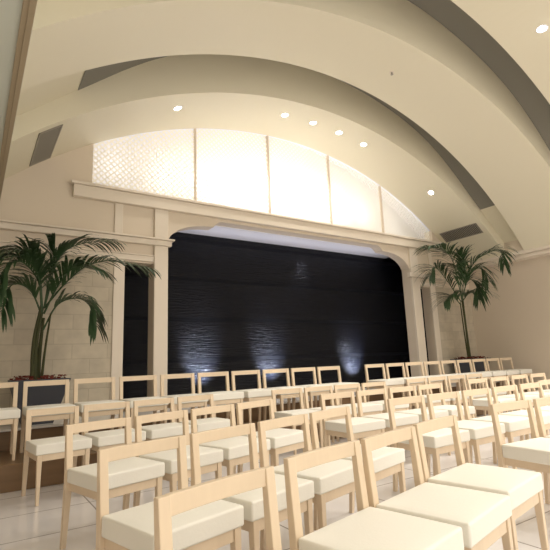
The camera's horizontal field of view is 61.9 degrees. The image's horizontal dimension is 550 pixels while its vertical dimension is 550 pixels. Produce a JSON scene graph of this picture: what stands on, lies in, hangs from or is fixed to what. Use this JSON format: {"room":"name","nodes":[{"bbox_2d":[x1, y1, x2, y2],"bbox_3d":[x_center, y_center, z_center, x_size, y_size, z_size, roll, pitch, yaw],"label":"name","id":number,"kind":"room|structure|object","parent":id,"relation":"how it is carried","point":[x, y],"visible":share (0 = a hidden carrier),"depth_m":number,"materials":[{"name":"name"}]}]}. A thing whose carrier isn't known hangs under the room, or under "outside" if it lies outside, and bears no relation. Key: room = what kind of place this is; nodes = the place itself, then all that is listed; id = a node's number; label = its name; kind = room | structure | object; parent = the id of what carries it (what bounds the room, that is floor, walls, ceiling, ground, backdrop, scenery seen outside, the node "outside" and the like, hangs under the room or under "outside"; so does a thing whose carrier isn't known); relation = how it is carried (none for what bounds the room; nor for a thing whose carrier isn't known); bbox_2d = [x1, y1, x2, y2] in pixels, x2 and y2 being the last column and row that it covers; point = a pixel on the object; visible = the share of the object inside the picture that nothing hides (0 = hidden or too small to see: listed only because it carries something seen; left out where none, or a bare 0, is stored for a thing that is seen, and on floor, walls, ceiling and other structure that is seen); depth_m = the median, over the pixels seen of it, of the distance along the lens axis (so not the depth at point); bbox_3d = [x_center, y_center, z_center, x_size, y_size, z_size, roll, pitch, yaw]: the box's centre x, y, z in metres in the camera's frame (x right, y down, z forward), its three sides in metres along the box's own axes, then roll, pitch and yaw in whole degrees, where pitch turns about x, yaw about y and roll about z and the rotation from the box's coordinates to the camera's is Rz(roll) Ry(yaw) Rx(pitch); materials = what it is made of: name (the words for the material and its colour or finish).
{"room":"wedding chapel","nodes":[
{"label":"wedding chapel","id":0,"kind":"room"},
{"bbox_2d":[7,378,70,424],"bbox_3d":[-2.838,1.505,5.479,0.618,0.510,0.618,5,-13,-33],"label":"planter","id":1,"kind":"object","parent":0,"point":[52,394],"depth_m":5.30,"materials":[{"name":"grey stone"}]},
{"bbox_2d":[0,144,477,421],"bbox_3d":[-0.206,0.396,8.158,12.200,4.392,0.232,5,-13,-33],"label":"wall","id":2,"kind":"structure","parent":0,"point":[41,193],"depth_m":6.47,"materials":[{"name":"beige paint"}]},
{"bbox_2d":[0,0,22,151],"bbox_3d":[-1.102,-2.297,1.925,0.433,0.960,9.950,5,-13,-33],"label":"wall","id":3,"kind":"structure","parent":2,"relation":"attached to","point":[10,10],"depth_m":3.11,"materials":[{"name":"white paint"}]},
{"bbox_2d":[0,0,36,198],"bbox_3d":[-0.927,-1.810,1.937,0.071,0.046,9.950,5,-13,-33],"label":"trim","id":4,"kind":"structure","parent":2,"relation":"attached to","point":[28,10],"depth_m":3.40,"materials":[{"name":"beige paint"}]},
{"bbox_2d":[29,124,62,165],"bbox_3d":[-2.973,-1.664,5.921,0.264,0.205,1.040,5,-13,-33],"label":"air vent","id":5,"kind":"object","parent":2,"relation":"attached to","point":[46,141],"visible":1,"depth_m":5.87,"materials":[{"name":"grey metal"}]},
{"bbox_2d":[0,241,153,261],"bbox_3d":[-3.557,-0.391,5.929,4.062,0.103,0.060,5,-13,-33],"label":"trim","id":6,"kind":"structure","parent":2,"relation":"attached to","point":[120,255],"depth_m":6.59,"materials":[{"name":"beige paint"}]},
{"bbox_2d":[0,219,174,247],"bbox_3d":[-3.421,-0.645,6.033,4.367,0.110,0.130,5,-13,-33],"label":"trim","id":7,"kind":"structure","parent":2,"relation":"attached to","point":[10,225],"depth_m":6.43,"materials":[{"name":"beige paint"}]},
{"bbox_2d":[110,203,124,399],"bbox_3d":[-2.263,0.641,6.587,0.165,3.485,0.040,5,-13,-33],"label":"trim","id":8,"kind":"structure","parent":2,"relation":"attached to","point":[118,286],"depth_m":6.58,"materials":[{"name":"beige paint"}]},
{"bbox_2d":[92,129,193,199],"bbox_3d":[-2.062,-1.911,7.373,1.656,1.374,0.008,5,-13,-33],"label":"window","id":9,"kind":"structure","parent":2,"relation":"in","point":[153,134],"depth_m":7.38,"materials":[{"name":"beige"}]},
{"bbox_2d":[152,209,167,396],"bbox_3d":[-1.733,0.684,6.921,0.218,3.485,0.060,5,-13,-33],"label":"trim","id":10,"kind":"structure","parent":2,"relation":"attached to","point":[160,286],"depth_m":6.94,"materials":[{"name":"beige paint"}]},
{"bbox_2d":[193,129,196,200],"bbox_3d":[-1.363,-1.852,7.817,0.028,1.390,0.070,5,-13,-33],"label":"trim","id":11,"kind":"structure","parent":2,"relation":"attached to","point":[194,132],"depth_m":7.79,"materials":[{"name":"beige paint"}]},
{"bbox_2d":[196,129,268,212],"bbox_3d":[-0.751,-1.922,8.254,1.485,1.621,0.008,5,-13,-33],"label":"window","id":12,"kind":"structure","parent":2,"relation":"in","point":[196,129],"depth_m":8.24,"materials":[{"name":"beige"}]},
{"bbox_2d":[70,179,441,251],"bbox_3d":[0.545,-0.944,8.748,8.250,0.215,0.140,5,-13,-33],"label":"trim","id":13,"kind":"structure","parent":2,"relation":"attached to","point":[81,189],"depth_m":7.86,"materials":[{"name":"beige paint"}]},
{"bbox_2d":[265,135,270,212],"bbox_3d":[-0.124,-1.868,8.651,0.028,1.636,0.070,5,-13,-33],"label":"trim","id":14,"kind":"structure","parent":2,"relation":"attached to","point":[266,137],"depth_m":8.64,"materials":[{"name":"beige paint"}]},
{"bbox_2d":[269,137,330,223],"bbox_3d":[0.493,-1.823,9.066,1.485,1.633,0.008,5,-13,-33],"label":"window","id":15,"kind":"structure","parent":2,"relation":"in","point":[305,153],"depth_m":9.05,"materials":[{"name":"beige glass"}]},
{"bbox_2d":[326,155,332,223],"bbox_3d":[1.122,-1.730,9.456,0.028,1.567,0.070,5,-13,-33],"label":"trim","id":16,"kind":"structure","parent":2,"relation":"attached to","point":[327,156],"depth_m":9.44,"materials":[{"name":"beige paint"}]},
{"bbox_2d":[329,157,381,231],"bbox_3d":[1.739,-1.678,9.870,1.485,1.552,0.008,5,-13,-33],"label":"window","id":17,"kind":"structure","parent":2,"relation":"in","point":[340,167],"depth_m":9.83,"materials":[{"name":"beige glass"}]},
{"bbox_2d":[378,186,384,232],"bbox_3d":[2.373,-1.432,10.231,0.028,1.174,0.070,5,-13,-33],"label":"trim","id":18,"kind":"structure","parent":2,"relation":"attached to","point":[379,187],"depth_m":10.21,"materials":[{"name":"beige paint"}]},
{"bbox_2d":[381,188,429,239],"bbox_3d":[3.038,-1.376,10.676,1.599,1.159,0.008,5,-13,-33],"label":"window","id":19,"kind":"structure","parent":2,"relation":"in","point":[387,197],"depth_m":10.54,"materials":[{"name":"beige"}]},
{"bbox_2d":[407,247,428,375],"bbox_3d":[3.185,1.098,10.128,0.254,3.485,0.060,5,-13,-33],"label":"trim","id":20,"kind":"structure","parent":2,"relation":"attached to","point":[415,285],"depth_m":10.15,"materials":[{"name":"beige paint"}]},
{"bbox_2d":[407,272,442,286],"bbox_3d":[3.462,0.116,10.506,1.150,0.268,0.090,5,-13,-33],"label":"trim","id":21,"kind":"structure","parent":2,"relation":"attached to","point":[410,274],"depth_m":10.46,"materials":[{"name":"beige paint"}]},
{"bbox_2d":[427,251,442,374],"bbox_3d":[3.676,1.142,10.460,0.177,3.485,0.040,5,-13,-33],"label":"trim","id":22,"kind":"structure","parent":2,"relation":"attached to","point":[437,338],"depth_m":10.46,"materials":[{"name":"beige paint"}]},
{"bbox_2d":[440,223,482,242],"bbox_3d":[4.290,-0.971,10.592,0.260,0.209,0.960,5,-13,-33],"label":"air vent","id":23,"kind":"object","parent":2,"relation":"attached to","point":[472,229],"visible":1,"depth_m":10.57,"materials":[{"name":"grey metal"}]},
{"bbox_2d":[0,380,511,451],"bbox_3d":[-0.190,2.330,7.791,12.100,0.456,1.970,5,-13,-33],"label":"floor","id":24,"kind":"structure","parent":0,"point":[40,433],"depth_m":6.02,"materials":[{"name":"brown wood"}]},
{"bbox_2d":[0,233,161,424],"bbox_3d":[-2.538,0.567,5.615,2.190,2.380,1.266,5,-13,-33],"label":"potted palm","id":25,"kind":"object","parent":24,"relation":"on","point":[52,394],"visible":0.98,"depth_m":5.52,"materials":[{"name":"green plant"}]},
{"bbox_2d":[413,242,518,372],"bbox_3d":[4.182,0.766,9.746,2.148,3.008,1.740,4,-12,-29],"label":"potted palm","id":26,"kind":"object","parent":24,"relation":"on","point":[479,366],"visible":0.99,"depth_m":10.02,"materials":[{"name":"green plant"}]},
{"bbox_2d":[450,358,489,372],"bbox_3d":[4.379,2.117,10.208,0.618,0.510,0.618,5,-13,-33],"label":"planter","id":27,"kind":"object","parent":26,"relation":"attached to","point":[479,366],"depth_m":10.03,"materials":[{"name":"grey stone"}]},
{"bbox_2d":[92,128,429,375],"bbox_3d":[0.653,-0.169,9.473,9.330,5.923,0.780,5,-13,-33],"label":"wall","id":28,"kind":"structure","parent":0,"point":[169,131],"depth_m":9.12,"materials":[{"name":"white paint"}]},
{"bbox_2d":[4,54,517,262],"bbox_3d":[3.103,-3.032,4.952,9.785,2.677,10.035,5,-13,-33],"label":"ceiling","id":29,"kind":"structure","parent":0,"point":[36,96],"depth_m":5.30,"materials":[{"name":"beige paint"}]},
{"bbox_2d":[173,106,181,110],"bbox_3d":[-1.458,-2.507,6.873,0.136,0.067,0.140,3,-12,-26],"label":"recessed light","id":30,"kind":"object","parent":29,"relation":"in","point":[176,108],"visible":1,"depth_m":6.85,"materials":[{"name":"white paint"}]},
{"bbox_2d":[78,56,494,209],"bbox_3d":[1.314,-2.753,7.595,8.315,1.888,1.065,5,-13,-33],"label":"trim","id":31,"kind":"structure","parent":29,"relation":"attached to","point":[482,200],"depth_m":9.35,"materials":[{"name":"grey paint"}]},
{"bbox_2d":[408,0,549,149],"bbox_3d":[2.357,-3.087,6.039,8.344,1.888,1.036,5,-13,-34],"label":"trim","id":32,"kind":"structure","parent":29,"relation":"attached to","point":[447,13],"depth_m":7.40,"materials":[{"name":"grey paint"}]},
{"bbox_2d":[122,232,410,398],"bbox_3d":[0.185,0.775,9.343,8.000,3.144,0.150,5,-13,-33],"label":"stage curtain","id":33,"kind":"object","parent":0,"point":[234,305],"depth_m":9.03,"materials":[{"name":"black fabric"}]},
{"bbox_2d":[0,406,549,549],"bbox_3d":[2.300,1.828,4.083,12.450,0.120,11.200,5,-13,-33],"label":"floor","id":34,"kind":"structure","parent":0,"point":[24,525],"depth_m":3.42,"materials":[{"name":"tile"}]},
{"bbox_2d":[21,406,91,505],"bbox_3d":[-1.909,1.550,4.021,0.450,0.722,0.455,7,-14,-39],"label":"wooden chair","id":35,"kind":"object","parent":34,"relation":"on","point":[52,448],"visible":0.94,"depth_m":3.96,"materials":[{"name":"brown wood"}]},
{"bbox_2d":[59,417,164,549],"bbox_3d":[-1.006,1.296,2.857,0.455,0.722,0.450,-12,-14,41],"label":"wooden chair","id":36,"kind":"object","parent":34,"relation":"on","point":[126,476],"visible":0.82,"depth_m":2.80,"materials":[{"name":"brown wood"}]},
{"bbox_2d":[82,401,145,465],"bbox_3d":[-1.525,1.594,4.333,0.450,0.722,0.455,7,-14,-39],"label":"wooden chair","id":37,"kind":"object","parent":34,"relation":"on","point":[109,438],"visible":0.57,"depth_m":4.27,"materials":[{"name":"brown wood"}]},
{"bbox_2d":[133,398,190,440],"bbox_3d":[-1.140,1.638,4.644,0.450,0.722,0.455,7,-14,-39],"label":"wooden chair","id":38,"kind":"object","parent":34,"relation":"on","point":[157,431],"visible":0.55,"depth_m":4.59,"materials":[{"name":"brown wood"}]},
{"bbox_2d":[95,435,243,549],"bbox_3d":[-0.445,1.099,1.929,0.455,0.722,0.450,-12,-14,41],"label":"wooden chair","id":39,"kind":"object","parent":34,"relation":"on","point":[215,525],"visible":0.77,"depth_m":1.88,"materials":[{"name":"brown wood"}]},
{"bbox_2d":[133,410,222,506],"bbox_3d":[-0.677,1.351,3.216,0.455,0.722,0.450,-12,-14,41],"label":"wooden chair","id":40,"kind":"object","parent":34,"relation":"on","point":[211,459],"visible":0.59,"depth_m":3.18,"materials":[{"name":"brown wood"}]},
{"bbox_2d":[177,394,229,431],"bbox_3d":[-0.756,1.682,4.956,0.450,0.722,0.455,7,-14,-39],"label":"wooden chair","id":41,"kind":"object","parent":34,"relation":"on","point":[213,422],"visible":0.49,"depth_m":4.95,"materials":[{"name":"brown wood"}]},
{"bbox_2d":[154,466,281,549],"bbox_3d":[-0.004,0.941,1.181,0.455,0.722,0.450,-12,-14,41],"label":"wooden chair","id":42,"kind":"object","parent":34,"relation":"on","point":[168,505],"visible":1,"depth_m":1.37,"materials":[{"name":"brown wood"}]},
{"bbox_2d":[190,404,269,475],"bbox_3d":[-0.347,1.406,3.574,0.455,0.722,0.450,-12,-14,41],"label":"wooden chair","id":43,"kind":"object","parent":34,"relation":"on","point":[235,449],"visible":0.55,"depth_m":3.50,"materials":[{"name":"brown wood"}]},
{"bbox_2d":[190,423,313,549],"bbox_3d":[-0.114,1.154,2.287,0.455,0.722,0.450,-12,-14,41],"label":"wooden chair","id":44,"kind":"object","parent":34,"relation":"on","point":[252,501],"visible":0.55,"depth_m":2.26,"materials":[{"name":"brown wood"}]},
{"bbox_2d":[0,390,538,493],"bbox_3d":[0.584,2.192,6.622,12.100,0.236,0.900,5,-13,-33],"label":"platform","id":45,"kind":"object","parent":34,"relation":"on","point":[52,471],"depth_m":4.31,"materials":[{"name":"brown wood"}]},
{"bbox_2d":[0,382,20,460],"bbox_3d":[-2.776,1.432,4.491,0.450,0.722,0.455,5,-13,-33],"label":"wooden chair","id":46,"kind":"object","parent":45,"relation":"on","point":[10,415],"visible":1,"depth_m":4.42,"materials":[{"name":"brown wood"}]},
{"bbox_2d":[20,379,75,452],"bbox_3d":[-2.360,1.468,4.766,0.450,0.722,0.455,5,-13,-33],"label":"wooden chair","id":47,"kind":"object","parent":45,"relation":"on","point":[26,384],"visible":0.73,"depth_m":4.77,"materials":[{"name":"brown wood"}]},
{"bbox_2d":[73,377,124,434],"bbox_3d":[-1.945,1.504,5.042,0.450,0.722,0.455,5,-13,-33],"label":"wooden chair","id":48,"kind":"object","parent":45,"relation":"on","point":[112,412],"visible":0.66,"depth_m":5.04,"materials":[{"name":"brown wood"}]},
{"bbox_2d":[118,375,168,428],"bbox_3d":[-1.529,1.540,5.318,0.450,0.722,0.455,5,-13,-33],"label":"wooden chair","id":49,"kind":"object","parent":45,"relation":"on","point":[156,407],"visible":0.56,"depth_m":5.29,"materials":[{"name":"brown wood"}]},
{"bbox_2d":[160,373,207,423],"bbox_3d":[-1.113,1.576,5.594,0.450,0.722,0.455,5,-13,-33],"label":"wooden chair","id":50,"kind":"object","parent":45,"relation":"on","point":[198,403],"visible":0.58,"depth_m":5.59,"materials":[{"name":"brown wood"}]},
{"bbox_2d":[197,371,243,421],"bbox_3d":[-0.698,1.612,5.869,0.450,0.722,0.455,5,-13,-33],"label":"wooden chair","id":51,"kind":"object","parent":45,"relation":"on","point":[226,397],"visible":0.7,"depth_m":5.78,"materials":[{"name":"brown wood"}]},
{"bbox_2d":[231,370,276,422],"bbox_3d":[-0.282,1.648,6.145,0.450,0.722,0.455,5,-13,-33],"label":"wooden chair","id":52,"kind":"object","parent":45,"relation":"on","point":[260,393],"visible":0.68,"depth_m":6.04,"materials":[{"name":"brown wood"}]},
{"bbox_2d":[262,368,304,420],"bbox_3d":[0.133,1.684,6.421,0.450,0.722,0.455,5,-13,-33],"label":"wooden chair","id":53,"kind":"object","parent":45,"relation":"on","point":[288,396],"visible":0.53,"depth_m":6.42,"materials":[{"name":"brown wood"}]},
{"bbox_2d":[291,367,333,409],"bbox_3d":[0.549,1.720,6.696,0.450,0.722,0.455,5,-13,-33],"label":"wooden chair","id":54,"kind":"object","parent":45,"relation":"on","point":[313,393],"visible":0.5,"depth_m":6.71,"materials":[{"name":"brown wood"}]},
{"bbox_2d":[317,366,356,406],"bbox_3d":[0.964,1.756,6.972,0.450,0.722,0.455,5,-13,-33],"label":"wooden chair","id":55,"kind":"object","parent":45,"relation":"on","point":[337,368],"visible":0.46,"depth_m":7.02,"materials":[{"name":"brown wood"}]},
{"bbox_2d":[364,364,404,401],"bbox_3d":[1.806,1.828,7.530,0.450,0.722,0.455,5,-13,-33],"label":"wooden chair","id":56,"kind":"object","parent":45,"relation":"on","point":[390,383],"visible":0.7,"depth_m":7.45,"materials":[{"name":"brown wood"}]},
{"bbox_2d":[385,363,424,407],"bbox_3d":[2.221,1.864,7.806,0.450,0.722,0.455,5,-13,-33],"label":"wooden chair","id":57,"kind":"object","parent":45,"relation":"on","point":[387,365],"visible":0.42,"depth_m":7.85,"materials":[{"name":"brown wood"}]},
{"bbox_2d":[405,362,442,391],"bbox_3d":[2.637,1.900,8.082,0.450,0.722,0.455,5,-13,-33],"label":"wooden chair","id":58,"kind":"object","parent":45,"relation":"on","point":[407,364],"visible":0.38,"depth_m":8.15,"materials":[{"name":"brown wood"}]},
{"bbox_2d":[423,361,460,391],"bbox_3d":[3.052,1.936,8.357,0.450,0.722,0.455,5,-13,-33],"label":"wooden chair","id":59,"kind":"object","parent":45,"relation":"on","point":[426,362],"visible":0.44,"depth_m":8.40,"materials":[{"name":"brown wood"}]},
{"bbox_2d":[440,360,476,392],"bbox_3d":[3.468,1.972,8.633,0.450,0.722,0.455,5,-13,-33],"label":"wooden chair","id":60,"kind":"object","parent":45,"relation":"on","point":[446,361],"visible":0.45,"depth_m":8.68,"materials":[{"name":"brown wood"}]},
{"bbox_2d":[456,359,491,390],"bbox_3d":[3.883,2.008,8.909,0.450,0.722,0.455,5,-13,-33],"label":"wooden chair","id":61,"kind":"object","parent":45,"relation":"on","point":[487,375],"visible":0.52,"depth_m":8.92,"materials":[{"name":"brown wood"}]},
{"bbox_2d":[471,359,507,394],"bbox_3d":[4.299,2.043,9.184,0.450,0.722,0.455,5,-13,-33],"label":"wooden chair","id":62,"kind":"object","parent":45,"relation":"on","point":[494,373],"visible":0.57,"depth_m":9.10,"materials":[{"name":"brown wood"}]},
{"bbox_2d":[486,358,519,387],"bbox_3d":[4.715,2.079,9.460,0.450,0.722,0.455,5,-13,-33],"label":"wooden chair","id":63,"kind":"object","parent":45,"relation":"on","point":[509,373],"visible":0.6,"depth_m":9.44,"materials":[{"name":"brown wood"}]},
{"bbox_2d":[499,357,531,390],"bbox_3d":[5.130,2.115,9.736,0.450,0.722,0.455,5,-13,-33],"label":"wooden chair","id":64,"kind":"object","parent":45,"relation":"on","point":[522,371],"visible":0.55,"depth_m":9.68,"materials":[{"name":"brown wood"}]},
{"bbox_2d":[236,399,304,472],"bbox_3d":[-0.018,1.461,3.933,0.455,0.722,0.450,-12,-14,41],"label":"wooden chair","id":65,"kind":"object","parent":34,"relation":"on","point":[282,440],"visible":0.52,"depth_m":3.86,"materials":[{"name":"brown wood"}]},
{"bbox_2d":[271,388,322,454],"bbox_3d":[0.268,1.747,5.511,0.450,0.722,0.455,4,-13,-32],"label":"wooden chair","id":66,"kind":"object","parent":34,"relation":"on","point":[279,414],"visible":0.41,"depth_m":5.49,"materials":[{"name":"brown wood"}]},
{"bbox_2d":[257,414,354,549],"bbox_3d":[0.216,1.208,2.644,0.455,0.722,0.450,-12,-14,41],"label":"wooden chair","id":67,"kind":"object","parent":34,"relation":"on","point":[332,480],"visible":0.47,"depth_m":2.54,"materials":[{"name":"brown wood"}]},
{"bbox_2d":[304,386,351,445],"bbox_3d":[0.685,1.779,5.767,0.450,0.722,0.455,4,-13,-32],"label":"wooden chair","id":68,"kind":"object","parent":34,"relation":"on","point":[318,388],"visible":0.3,"depth_m":5.85,"materials":[{"name":"brown wood"}]},
{"bbox_2d":[320,391,385,446],"bbox_3d":[0.770,1.539,4.510,0.450,0.722,0.455,5,-13,-34],"label":"wooden chair","id":69,"kind":"object","parent":34,"relation":"on","point":[362,427],"visible":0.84,"depth_m":4.43,"materials":[{"name":"brown wood"}]},
{"bbox_2d":[309,406,405,530],"bbox_3d":[0.547,1.263,3.002,0.455,0.722,0.450,-12,-14,41],"label":"wooden chair","id":70,"kind":"object","parent":34,"relation":"on","point":[387,461],"visible":0.44,"depth_m":2.98,"materials":[{"name":"brown wood"}]},
{"bbox_2d":[334,383,382,441],"bbox_3d":[1.101,1.812,6.024,0.450,0.722,0.455,4,-13,-32],"label":"wooden chair","id":71,"kind":"object","parent":34,"relation":"on","point":[368,408],"visible":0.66,"depth_m":5.95,"materials":[{"name":"brown wood"}]},
{"bbox_2d":[283,440,463,549],"bbox_3d":[0.351,1.006,1.601,0.455,0.722,0.450,-12,-15,43],"label":"wooden chair","id":72,"kind":"object","parent":34,"relation":"on","point":[369,528],"visible":1,"depth_m":1.61,"materials":[{"name":"brown wood"}]},
{"bbox_2d":[361,381,408,412],"bbox_3d":[1.517,1.844,6.280,0.450,0.722,0.455,4,-13,-32],"label":"wooden chair","id":73,"kind":"object","parent":34,"relation":"on","point":[402,407],"visible":0.36,"depth_m":6.33,"materials":[{"name":"brown wood"}]},
{"bbox_2d":[356,388,418,446],"bbox_3d":[1.183,1.575,4.789,0.450,0.722,0.455,5,-13,-34],"label":"wooden chair","id":74,"kind":"object","parent":34,"relation":"on","point":[402,420],"visible":0.6,"depth_m":4.76,"materials":[{"name":"brown wood"}]},
{"bbox_2d":[388,386,450,455],"bbox_3d":[1.595,1.612,5.069,0.450,0.722,0.455,5,-13,-34],"label":"wooden chair","id":75,"kind":"object","parent":34,"relation":"on","point":[438,413],"visible":0.41,"depth_m":5.11,"materials":[{"name":"brown wood"}]},
{"bbox_2d":[406,378,450,409],"bbox_3d":[2.323,1.933,6.916,0.450,0.722,0.455,5,-13,-33],"label":"wooden chair","id":76,"kind":"object","parent":34,"relation":"on","point":[447,401],"visible":0.43,"depth_m":6.96,"materials":[{"name":"brown wood"}]},
{"bbox_2d":[387,395,470,491],"bbox_3d":[1.248,1.368,3.704,0.450,0.722,0.455,5,-13,-34],"label":"wooden chair","id":77,"kind":"object","parent":34,"relation":"on","point":[440,441],"visible":0.57,"depth_m":3.62,"materials":[{"name":"brown wood"}]},
{"bbox_2d":[360,426,513,549],"bbox_3d":[0.690,1.055,1.930,0.455,0.722,0.450,-12,-15,43],"label":"wooden chair","id":78,"kind":"object","parent":34,"relation":"on","point":[483,517],"visible":0.82,"depth_m":1.90,"materials":[{"name":"brown wood"}]},
{"bbox_2d":[417,383,474,420],"bbox_3d":[2.008,1.649,5.348,0.450,0.722,0.455,5,-13,-34],"label":"wooden chair","id":79,"kind":"object","parent":34,"relation":"on","point":[452,409],"visible":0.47,"depth_m":5.33,"materials":[{"name":"brown wood"}]},
{"bbox_2d":[427,376,469,405],"bbox_3d":[2.740,1.968,7.189,0.450,0.722,0.455,5,-13,-33],"label":"wooden chair","id":80,"kind":"object","parent":34,"relation":"on","point":[453,400],"visible":0.29,"depth_m":7.29,"materials":[{"name":"brown wood"}]},
{"bbox_2d":[447,375,486,417],"bbox_3d":[3.158,2.003,7.461,0.450,0.722,0.455,5,-13,-33],"label":"wooden chair","id":81,"kind":"object","parent":34,"relation":"on","point":[452,376],"visible":0.27,"depth_m":7.55,"materials":[{"name":"brown wood"}]},
{"bbox_2d":[427,391,507,475],"bbox_3d":[1.673,1.406,3.990,0.450,0.722,0.455,5,-13,-34],"label":"wooden chair","id":82,"kind":"object","parent":34,"relation":"on","point":[481,432],"visible":0.55,"depth_m":3.89,"materials":[{"name":"brown wood"}]},
{"bbox_2d":[413,415,548,549],"bbox_3d":[1.029,1.111,2.293,0.450,0.722,0.455,8,-15,-43],"label":"wooden chair","id":83,"kind":"object","parent":34,"relation":"on","point":[524,488],"visible":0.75,"depth_m":2.24,"materials":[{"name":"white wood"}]},
{"bbox_2d":[465,373,507,415],"bbox_3d":[3.576,2.038,7.733,0.450,0.722,0.455,5,-13,-33],"label":"wooden chair","id":84,"kind":"object","parent":34,"relation":"on","point":[468,376],"visible":0.31,"depth_m":7.89,"materials":[{"name":"brown wood"}]},
{"bbox_2d":[467,378,517,438],"bbox_3d":[2.916,1.757,6.109,0.450,0.722,0.455,5,-13,-34],"label":"wooden chair","id":85,"kind":"object","parent":34,"relation":"on","point":[481,403],"visible":0.48,"depth_m":6.09,"materials":[{"name":"brown wood"}]},
{"bbox_2d":[461,388,531,468],"bbox_3d":[2.098,1.443,4.275,0.450,0.722,0.455,5,-13,-34],"label":"wooden chair","id":86,"kind":"object","parent":34,"relation":"on","point":[515,426],"visible":0.5,"depth_m":4.23,"materials":[{"name":"brown wood"}]},
{"bbox_2d":[489,376,538,411],"bbox_3d":[3.370,1.798,6.416,0.450,0.722,0.455,5,-13,-34],"label":"wooden chair","id":87,"kind":"object","parent":34,"relation":"on","point":[510,395],"visible":0.33,"depth_m":6.49,"materials":[{"name":"brown wood"}]},
{"bbox_2d":[490,400,549,504],"bbox_3d":[1.777,1.214,2.996,0.450,0.722,0.455,4,-12,-30],"label":"wooden chair","id":88,"kind":"object","parent":34,"relation":"on","point":[534,453],"visible":0.94,"depth_m":3.02,"materials":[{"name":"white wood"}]},
{"bbox_2d":[491,385,549,440],"bbox_3d":[2.522,1.480,4.560,0.450,0.722,0.455,5,-13,-34],"label":"wooden chair","id":89,"kind":"object","parent":34,"relation":"on","point":[546,414],"visible":0.38,"depth_m":4.64,"materials":[{"name":"brown wood"}]},
{"bbox_2d":[510,374,549,397],"bbox_3d":[3.824,1.838,6.724,0.450,0.722,0.455,5,-13,-34],"label":"wooden chair","id":90,"kind":"object","parent":34,"relation":"on","point":[546,394],"visible":0.36,"depth_m":6.81,"materials":[{"name":"brown wood"}]},
{"bbox_2d":[518,382,549,439],"bbox_3d":[2.947,1.518,4.846,0.450,0.722,0.455,5,-13,-34],"label":"wooden chair","id":91,"kind":"object","parent":34,"relation":"on","point":[535,384],"visible":0.4,"depth_m":5.01,"materials":[{"name":"brown wood"}]},
{"bbox_2d":[529,373,549,391],"bbox_3d":[4.278,1.878,7.031,0.450,0.722,0.455,5,-13,-34],"label":"wooden chair","id":92,"kind":"object","parent":34,"relation":"on","point":[543,375],"visible":0.39,"depth_m":7.20,"materials":[{"name":"brown wood"}]},
{"bbox_2d":[533,397,549,503],"bbox_3d":[2.211,1.244,3.243,0.450,0.722,0.455,4,-12,-30],"label":"wooden chair","id":93,"kind":"object","parent":34,"relation":"on","point":[537,402],"visible":0.56,"depth_m":3.32,"materials":[{"name":"brown wood"}]},
{"bbox_2d":[537,379,549,405],"bbox_3d":[3.419,1.588,5.316,0.450,0.722,0.455,5,-13,-33],"label":"wooden chair","id":94,"kind":"object","parent":34,"relation":"on","point":[543,382],"visible":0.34,"depth_m":5.50,"materials":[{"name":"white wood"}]},
{"bbox_2d":[179,226,387,257],"bbox_3d":[0.344,-0.704,9.290,6.000,0.070,0.630,5,-13,-33],"label":"ceiling","id":95,"kind":"structure","parent":0,"point":[216,231],"depth_m":9.15,"materials":[{"name":"white paint"}]},
{"bbox_2d":[275,137,429,238],"bbox_3d":[0.514,-1.962,9.560,8.940,2.158,0.715,5,-13,-33],"label":"ceiling","id":96,"kind":"structure","parent":0,"point":[336,160],"depth_m":11.13,"materials":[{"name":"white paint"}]},
{"bbox_2d":[468,255,549,389],"bbox_3d":[7.635,0.489,7.316,0.200,3.300,10.170,5,-13,-33],"label":"wall","id":97,"kind":"structure","parent":0,"point":[515,325],"depth_m":10.36,"materials":[{"name":"beige paint"}]},
{"bbox_2d":[458,245,549,270],"bbox_3d":[7.407,-1.047,7.359,0.350,0.170,9.950,5,-13,-33],"label":"trim","id":98,"kind":"structure","parent":97,"relation":"attached to","point":[542,251],"depth_m":10.13,"materials":[{"name":"beige paint"}]},
{"bbox_2d":[504,240,522,253],"bbox_3d":[7.415,-1.615,7.621,0.531,1.038,10.170,5,-13,-33],"label":"wall","id":99,"kind":"structure","parent":0,"point":[515,245],"depth_m":10.23,"materials":[{"name":"beige paint"}]},
{"bbox_2d":[20,0,549,249],"bbox_3d":[1.746,-2.404,6.952,9.822,2.866,1.358,5,-13,-34],"label":"ceiling","id":100,"kind":"structure","parent":99,"relation":"attached to","point":[438,82],"depth_m":6.34,"materials":[{"name":"beige paint"}]},
{"bbox_2d":[451,0,549,103],"bbox_3d":[2.696,-2.708,5.535,9.785,2.866,1.447,5,-13,-33],"label":"ceiling","id":101,"kind":"structure","parent":99,"relation":"attached to","point":[513,24],"depth_m":6.06,"materials":[{"name":"beige paint"}]},
{"bbox_2d":[536,24,547,32],"bbox_3d":[3.518,-3.244,6.037,0.140,0.044,0.139,3,-12,-26],"label":"recessed light","id":102,"kind":"object","parent":101,"relation":"in","point":[540,29],"visible":1,"depth_m":6.03,"materials":[{"name":"white paint"}]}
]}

